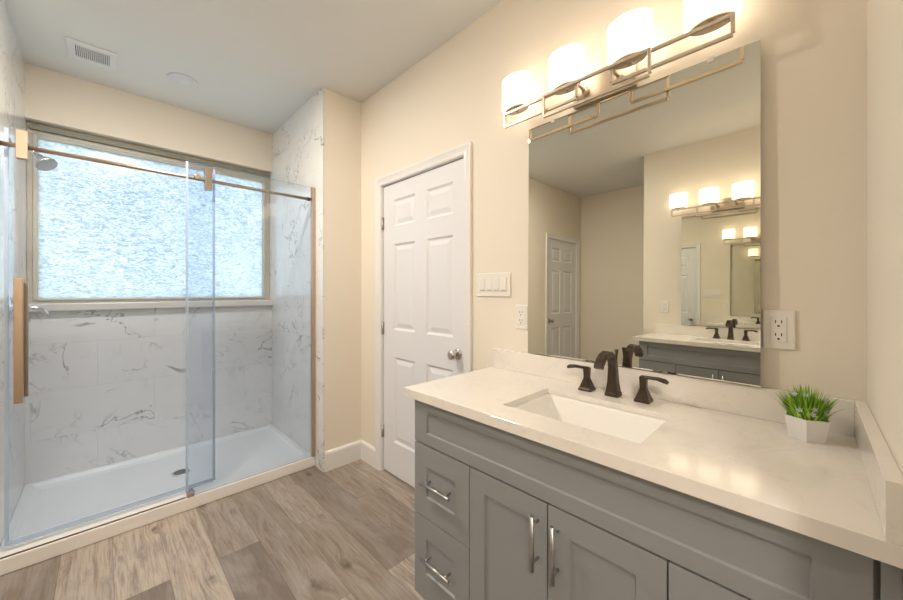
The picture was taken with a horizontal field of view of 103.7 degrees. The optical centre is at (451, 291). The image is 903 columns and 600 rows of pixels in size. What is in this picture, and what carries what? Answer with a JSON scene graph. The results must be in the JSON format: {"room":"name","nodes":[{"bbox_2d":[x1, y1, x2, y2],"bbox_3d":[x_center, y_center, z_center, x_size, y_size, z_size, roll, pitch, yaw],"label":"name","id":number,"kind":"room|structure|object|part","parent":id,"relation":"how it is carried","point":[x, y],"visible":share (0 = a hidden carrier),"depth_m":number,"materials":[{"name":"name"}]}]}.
{"room":"bathroom","nodes":[
{"label":"bathroom","id":0,"kind":"room"},
{"bbox_2d":[0,0,26,545],"bbox_3d":[-2.422,-0.083,1.952,0.012,2.735,1.060,0,0,-45],"label":"wall","id":1,"kind":"structure","parent":0,"point":[12,64],"depth_m":1.90,"materials":[{"name":"stone"}]},
{"bbox_2d":[6,297,49,323],"bbox_3d":[-2.267,0.100,1.908,0.147,0.140,0.140,0,0,-45],"label":"shower valve","id":2,"kind":"object","parent":1,"relation":"attached to","point":[9,307],"visible":0.59,"depth_m":1.85,"materials":[{"name":"silver metal"}]},
{"bbox_3d":[-2.250,0.114,1.925,0.098,0.074,0.030,0,0,-45],"label":"lever","id":3,"kind":"part","parent":2,"relation":"part of","materials":[{"name":"silver metal"}]},
{"bbox_2d":[7,137,57,170],"bbox_3d":[-2.243,-0.731,1.901,0.179,0.149,0.087,0,0,-39],"label":"showerhead","id":4,"kind":"object","parent":1,"relation":"attached to","point":[42,163],"visible":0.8,"depth_m":1.92,"materials":[{"name":"silver metal"}]},
{"bbox_2d":[25,63,271,484],"bbox_3d":[-2.224,-0.083,2.806,1.467,2.735,0.120,0,0,-45],"label":"wall","id":5,"kind":"structure","parent":0,"point":[106,387],"depth_m":2.63,"materials":[{"name":"stone"}]},
{"bbox_2d":[26,121,273,311],"bbox_3d":[-2.206,-0.487,2.788,1.467,1.235,0.170,0,0,-45],"label":"window","id":6,"kind":"structure","parent":5,"relation":"in","point":[99,236],"depth_m":2.68,"materials":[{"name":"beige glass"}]},
{"bbox_3d":[-2.206,0.105,2.788,1.467,0.050,0.170,0,0,-45],"label":"sill","id":7,"kind":"part","parent":6,"relation":"part of","materials":[{"name":"grey stone"}]},
{"bbox_2d":[0,459,424,599],"bbox_3d":[-0.501,1.310,-0.058,3.884,0.050,6.620,0,0,-45],"label":"floor","id":8,"kind":"structure","parent":0,"point":[345,532],"depth_m":1.75,"materials":[{"name":"brown wood"}]},
{"bbox_2d":[0,424,314,575],"bbox_3d":[-1.853,1.246,2.428,1.465,0.077,0.937,0,0,-45],"label":"shower pan","id":9,"kind":"object","parent":8,"relation":"on","point":[43,506],"visible":0.95,"depth_m":2.23,"materials":[{"name":"white plastic"}]},
{"bbox_2d":[0,140,314,497],"bbox_3d":[-1.542,0.225,2.113,1.465,1.972,0.064,0,0,-45],"label":"screen","id":10,"kind":"object","parent":9,"relation":"on","point":[189,492],"visible":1,"depth_m":2.46,"materials":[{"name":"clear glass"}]},
{"bbox_2d":[4,127,214,545],"bbox_3d":[-1.780,0.215,1.937,0.829,1.952,0.099,0,0,-45],"label":"sliding shower door","id":11,"kind":"structure","parent":10,"relation":"attached to","point":[20,288],"depth_m":1.65,"materials":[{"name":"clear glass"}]},
{"bbox_3d":[-2.026,0.231,1.662,0.029,0.584,0.042,0,0,-45],"label":"pull handle","id":12,"kind":"part","parent":11,"relation":"part of","materials":[{"name":"beige metal"}]},
{"bbox_3d":[-2.059,0.233,1.703,0.035,0.555,0.042,0,0,-45],"label":"pull handle","id":13,"kind":"part","parent":11,"relation":"part of","materials":[{"name":"beige metal"}]},
{"bbox_3d":[-1.558,-0.677,2.112,1.441,0.021,0.021,0,0,-45],"label":"rail","id":14,"kind":"part","parent":10,"relation":"part of","materials":[{"name":"gold metal"}]},
{"bbox_3d":[-1.289,0.224,2.340,0.745,1.970,0.010,0,0,-45],"label":"glass panel","id":15,"kind":"part","parent":10,"relation":"part of","materials":[{"name":"blue"}]},
{"bbox_2d":[415,400,902,599],"bbox_3d":[0.456,0.851,1.148,0.584,0.868,1.194,0,0,-45],"label":"vanity cabinet","id":16,"kind":"object","parent":8,"relation":"on","point":[500,514],"visible":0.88,"depth_m":0.92,"materials":[{"name":"grey paint"}]},
{"bbox_3d":[-0.056,0.997,1.278,0.036,0.012,0.154,0,0,-45],"label":"bar pull","id":17,"kind":"part","parent":16,"relation":"part of","materials":[{"name":"silver metal"}]},
{"bbox_3d":[-0.056,0.714,1.278,0.036,0.012,0.154,0,0,-45],"label":"bar pull","id":18,"kind":"part","parent":16,"relation":"part of","materials":[{"name":"silver metal"}]},
{"bbox_3d":[-0.036,1.018,1.297,0.019,0.309,0.288,0,0,-45],"label":"drawer","id":19,"kind":"part","parent":16,"relation":"part of","materials":[{"name":"grey paint"}]},
{"bbox_3d":[-0.036,0.724,1.297,0.019,0.272,0.288,0,0,-45],"label":"drawer","id":20,"kind":"part","parent":16,"relation":"part of","materials":[{"name":"grey paint"}]},
{"bbox_3d":[0.169,0.880,1.088,0.019,0.585,0.288,0,0,-45],"label":"cabinet door","id":21,"kind":"part","parent":16,"relation":"part of","materials":[{"name":"grey paint"}]},
{"bbox_3d":[0.230,0.697,0.987,0.036,0.152,0.012,0,0,-45],"label":"bar pull","id":22,"kind":"part","parent":16,"relation":"part of","materials":[{"name":"silver metal"}]},
{"bbox_3d":[0.274,0.697,0.942,0.036,0.152,0.012,0,0,-45],"label":"bar pull","id":23,"kind":"part","parent":16,"relation":"part of","materials":[{"name":"silver metal"}]},
{"bbox_3d":[0.374,0.880,0.880,0.019,0.585,0.288,0,0,-45],"label":"cabinet door","id":24,"kind":"part","parent":16,"relation":"part of","materials":[{"name":"grey paint"}]},
{"bbox_2d":[404,348,902,568],"bbox_3d":[0.447,0.352,1.169,0.569,0.127,1.240,0,0,-45],"label":"countertop","id":25,"kind":"structure","parent":16,"relation":"on","point":[729,445],"depth_m":0.89,"materials":[{"name":"stone"}]},
{"bbox_2d":[512,393,666,443],"bbox_3d":[0.427,0.473,1.146,0.330,0.140,0.470,0,0,-45],"label":"sink","id":26,"kind":"object","parent":25,"relation":"in","point":[626,425],"visible":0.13,"depth_m":1.25,"materials":[{"name":"white ceramic"}]},
{"bbox_2d":[567,349,668,403],"bbox_3d":[0.558,0.298,1.267,0.174,0.170,0.361,0,0,-45],"label":"faucet","id":27,"kind":"object","parent":25,"relation":"on","point":[613,389],"visible":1,"depth_m":1.28,"materials":[{"name":"brown metal"}]},
{"bbox_3d":[0.506,0.337,1.396,0.049,0.092,0.104,0,0,-45],"label":"lever handle","id":28,"kind":"part","parent":27,"relation":"part of","materials":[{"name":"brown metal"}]},
{"bbox_3d":[0.553,0.298,1.262,0.160,0.170,0.047,0,0,-45],"label":"spout","id":29,"kind":"part","parent":27,"relation":"part of","materials":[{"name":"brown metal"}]},
{"bbox_3d":[0.686,0.337,1.213,0.049,0.092,0.104,0,0,-45],"label":"lever handle","id":30,"kind":"part","parent":27,"relation":"part of","materials":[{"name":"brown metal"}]},
{"bbox_2d":[774,384,847,443],"bbox_3d":[0.927,0.310,0.924,0.143,0.146,0.142,0,0,20],"label":"potted plant","id":31,"kind":"object","parent":25,"relation":"on","point":[807,418],"visible":1,"depth_m":0.90,"materials":[{"name":"green plant"}]},
{"bbox_3d":[0.926,0.354,0.924,0.095,0.058,0.082,0,0,-45],"label":"pot","id":32,"kind":"part","parent":31,"relation":"part of","materials":[{"name":"white ceramic"}]},
{"bbox_3d":[0.577,0.724,0.673,0.019,0.272,0.286,0,0,-45],"label":"drawer","id":33,"kind":"part","parent":16,"relation":"part of","materials":[{"name":"grey paint"}]},
{"bbox_2d":[4,0,502,133],"bbox_3d":[-0.547,-1.475,-0.012,3.884,0.050,6.750,0,0,-45],"label":"ceiling","id":34,"kind":"structure","parent":0,"point":[254,64],"depth_m":2.09,"materials":[{"name":"white paint"}]},
{"bbox_2d":[65,36,117,71],"bbox_3d":[-2.197,-1.444,2.173,0.218,0.009,0.230,0,0,-45],"label":"ceiling vent","id":35,"kind":"object","parent":34,"relation":"in","point":[76,49],"visible":1,"depth_m":2.16,"materials":[{"name":"white plastic"}]},
{"bbox_2d":[76,45,108,65],"bbox_3d":[-2.196,-1.444,2.174,0.140,0.006,0.140,0,0,-45],"label":"grille","id":36,"kind":"object","parent":35,"relation":"attached to","point":[82,52],"depth_m":2.18,"materials":[{"name":"white plastic"}]},
{"bbox_2d":[167,72,197,87],"bbox_3d":[-1.846,-1.442,2.434,0.170,0.014,0.170,0,0,-45],"label":"recessed light","id":37,"kind":"object","parent":34,"relation":"in","point":[180,79],"visible":1,"depth_m":2.42,"materials":[{"name":"white"}]},
{"bbox_2d":[269,87,360,471],"bbox_3d":[-1.176,-0.083,3.092,0.429,2.735,1.182,0,0,-45],"label":"wall","id":38,"kind":"structure","parent":0,"point":[298,143],"depth_m":2.69,"materials":[{"name":"stone"}]},
{"bbox_2d":[325,440,361,471],"bbox_3d":[-0.795,1.215,2.629,0.295,0.140,0.016,0,0,-45],"label":"baseboard","id":39,"kind":"structure","parent":38,"relation":"attached to","point":[337,457],"depth_m":2.61,"materials":[{"name":"white paint"}]},
{"bbox_2d":[361,0,866,446],"bbox_3d":[1.212,-0.083,0.884,0.120,2.735,5.560,0,0,-45],"label":"wall","id":40,"kind":"structure","parent":0,"point":[814,52],"depth_m":1.10,"materials":[{"name":"beige paint"}]},
{"bbox_2d":[361,440,374,467],"bbox_3d":[-0.616,1.215,2.646,0.016,0.140,0.212,0,0,-45],"label":"baseboard","id":41,"kind":"structure","parent":40,"relation":"attached to","point":[367,450],"depth_m":2.65,"materials":[{"name":"white paint"}]},
{"bbox_2d":[381,158,463,487],"bbox_3d":[-0.217,0.265,2.250,0.100,2.016,0.821,0,0,-45],"label":"door","id":42,"kind":"structure","parent":40,"relation":"in","point":[422,223],"depth_m":2.27,"materials":[{"name":"white paint"}]},
{"bbox_3d":[0.008,0.357,1.988,0.054,0.055,0.055,0,0,-45],"label":"knob","id":43,"kind":"part","parent":42,"relation":"part of","materials":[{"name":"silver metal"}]},
{"bbox_2d":[375,141,471,470],"bbox_3d":[-0.177,0.239,2.285,0.137,2.092,0.929,0,0,-45],"label":"door frame","id":44,"kind":"structure","parent":40,"relation":"attached to","point":[464,150],"depth_m":2.46,"materials":[{"name":"white paint"}]},
{"bbox_2d":[477,272,510,296],"bbox_3d":[0.216,-0.032,1.803,0.011,0.119,0.213,0,0,-45],"label":"light switch","id":45,"kind":"object","parent":40,"relation":"attached to","point":[488,284],"visible":1,"depth_m":1.79,"materials":[{"name":"white plastic"}]},
{"bbox_2d":[515,305,527,329],"bbox_3d":[0.332,0.123,1.686,0.010,0.115,0.071,0,0,-45],"label":"power outlet","id":46,"kind":"object","parent":40,"relation":"attached to","point":[521,311],"visible":1,"depth_m":1.68,"materials":[{"name":"white plastic"}]},
{"bbox_2d":[518,309,523,324],"bbox_3d":[0.330,0.123,1.684,0.003,0.072,0.035,0,0,-45],"label":"receptacle","id":47,"kind":"object","parent":46,"relation":"attached to","point":[520,311],"depth_m":1.68,"materials":[{"name":"white plastic"}]},
{"bbox_2d":[502,0,741,128],"bbox_3d":[0.561,-0.839,1.362,0.136,0.242,0.867,0,0,-45],"label":"vanity light","id":48,"kind":"object","parent":40,"relation":"attached to","point":[629,36],"visible":1,"depth_m":1.28,"materials":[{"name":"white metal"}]},
{"bbox_3d":[0.296,-0.894,1.606,0.100,0.132,0.147,0,0,-45],"label":"lamp shade","id":49,"kind":"part","parent":48,"relation":"part of","materials":[{"name":"white glass"}]},
{"bbox_3d":[0.366,-0.780,1.504,0.010,0.068,0.355,0,0,-45],"label":"open frame","id":50,"kind":"part","parent":48,"relation":"part of","materials":[{"name":"brown metal"}]},
{"bbox_3d":[0.464,-0.894,1.435,0.100,0.132,0.147,0,0,-45],"label":"lamp shade","id":51,"kind":"part","parent":48,"relation":"part of","materials":[{"name":"white glass"}]},
{"bbox_3d":[0.518,-0.808,1.412,0.081,0.030,0.030,0,0,-45],"label":"arm","id":52,"kind":"part","parent":48,"relation":"part of","materials":[{"name":"brown metal"}]},
{"bbox_3d":[0.522,-0.766,1.329,0.010,0.096,0.409,0,0,-45],"label":"open frame","id":53,"kind":"part","parent":48,"relation":"part of","materials":[{"name":"brown metal"}]},
{"bbox_3d":[0.601,-0.813,1.401,0.026,0.104,0.244,0,0,-45],"label":"plate","id":54,"kind":"part","parent":48,"relation":"part of","materials":[{"name":"brown metal"}]},
{"bbox_3d":[0.610,-0.808,1.318,0.081,0.030,0.030,0,0,-45],"label":"arm","id":55,"kind":"part","parent":48,"relation":"part of","materials":[{"name":"brown metal"}]},
{"bbox_3d":[0.632,-0.894,1.264,0.100,0.132,0.147,0,0,-45],"label":"lamp shade","id":56,"kind":"part","parent":48,"relation":"part of","materials":[{"name":"white glass"}]},
{"bbox_3d":[0.702,-0.780,1.162,0.010,0.068,0.357,0,0,-45],"label":"open frame","id":57,"kind":"part","parent":48,"relation":"part of","materials":[{"name":"brown metal"}]},
{"bbox_3d":[0.800,-0.894,1.093,0.100,0.132,0.147,0,0,-45],"label":"lamp shade","id":58,"kind":"part","parent":48,"relation":"part of","materials":[{"name":"white glass"}]},
{"bbox_2d":[528,39,760,386],"bbox_3d":[0.641,-0.235,1.356,0.017,1.045,0.818,0,0,-43],"label":"mirror","id":59,"kind":"object","parent":40,"relation":"attached to","point":[644,208],"visible":1,"depth_m":1.26,"materials":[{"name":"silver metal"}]},
{"bbox_2d":[493,348,854,436],"bbox_3d":[0.639,0.336,1.366,0.019,0.094,1.208,0,0,-45],"label":"backsplash","id":60,"kind":"structure","parent":40,"relation":"attached to","point":[734,398],"depth_m":1.19,"materials":[{"name":"stone"}]},
{"bbox_2d":[763,310,794,349],"bbox_3d":[0.963,0.113,1.044,0.010,0.115,0.071,0,0,-45],"label":"power outlet","id":61,"kind":"object","parent":40,"relation":"attached to","point":[778,325],"visible":1,"depth_m":1.04,"materials":[{"name":"white plastic"}]},
{"bbox_2d":[771,317,786,341],"bbox_3d":[0.961,0.113,1.042,0.003,0.072,0.035,0,0,-45],"label":"receptacle","id":62,"kind":"object","parent":61,"relation":"attached to","point":[778,324],"depth_m":1.04,"materials":[{"name":"white plastic"}]},
{"bbox_2d":[867,0,902,474],"bbox_3d":[0.841,-0.083,0.602,0.804,2.735,0.120,0,0,-45],"label":"wall","id":63,"kind":"structure","parent":0,"point":[884,17],"depth_m":0.69,"materials":[{"name":"beige paint"}]}
]}

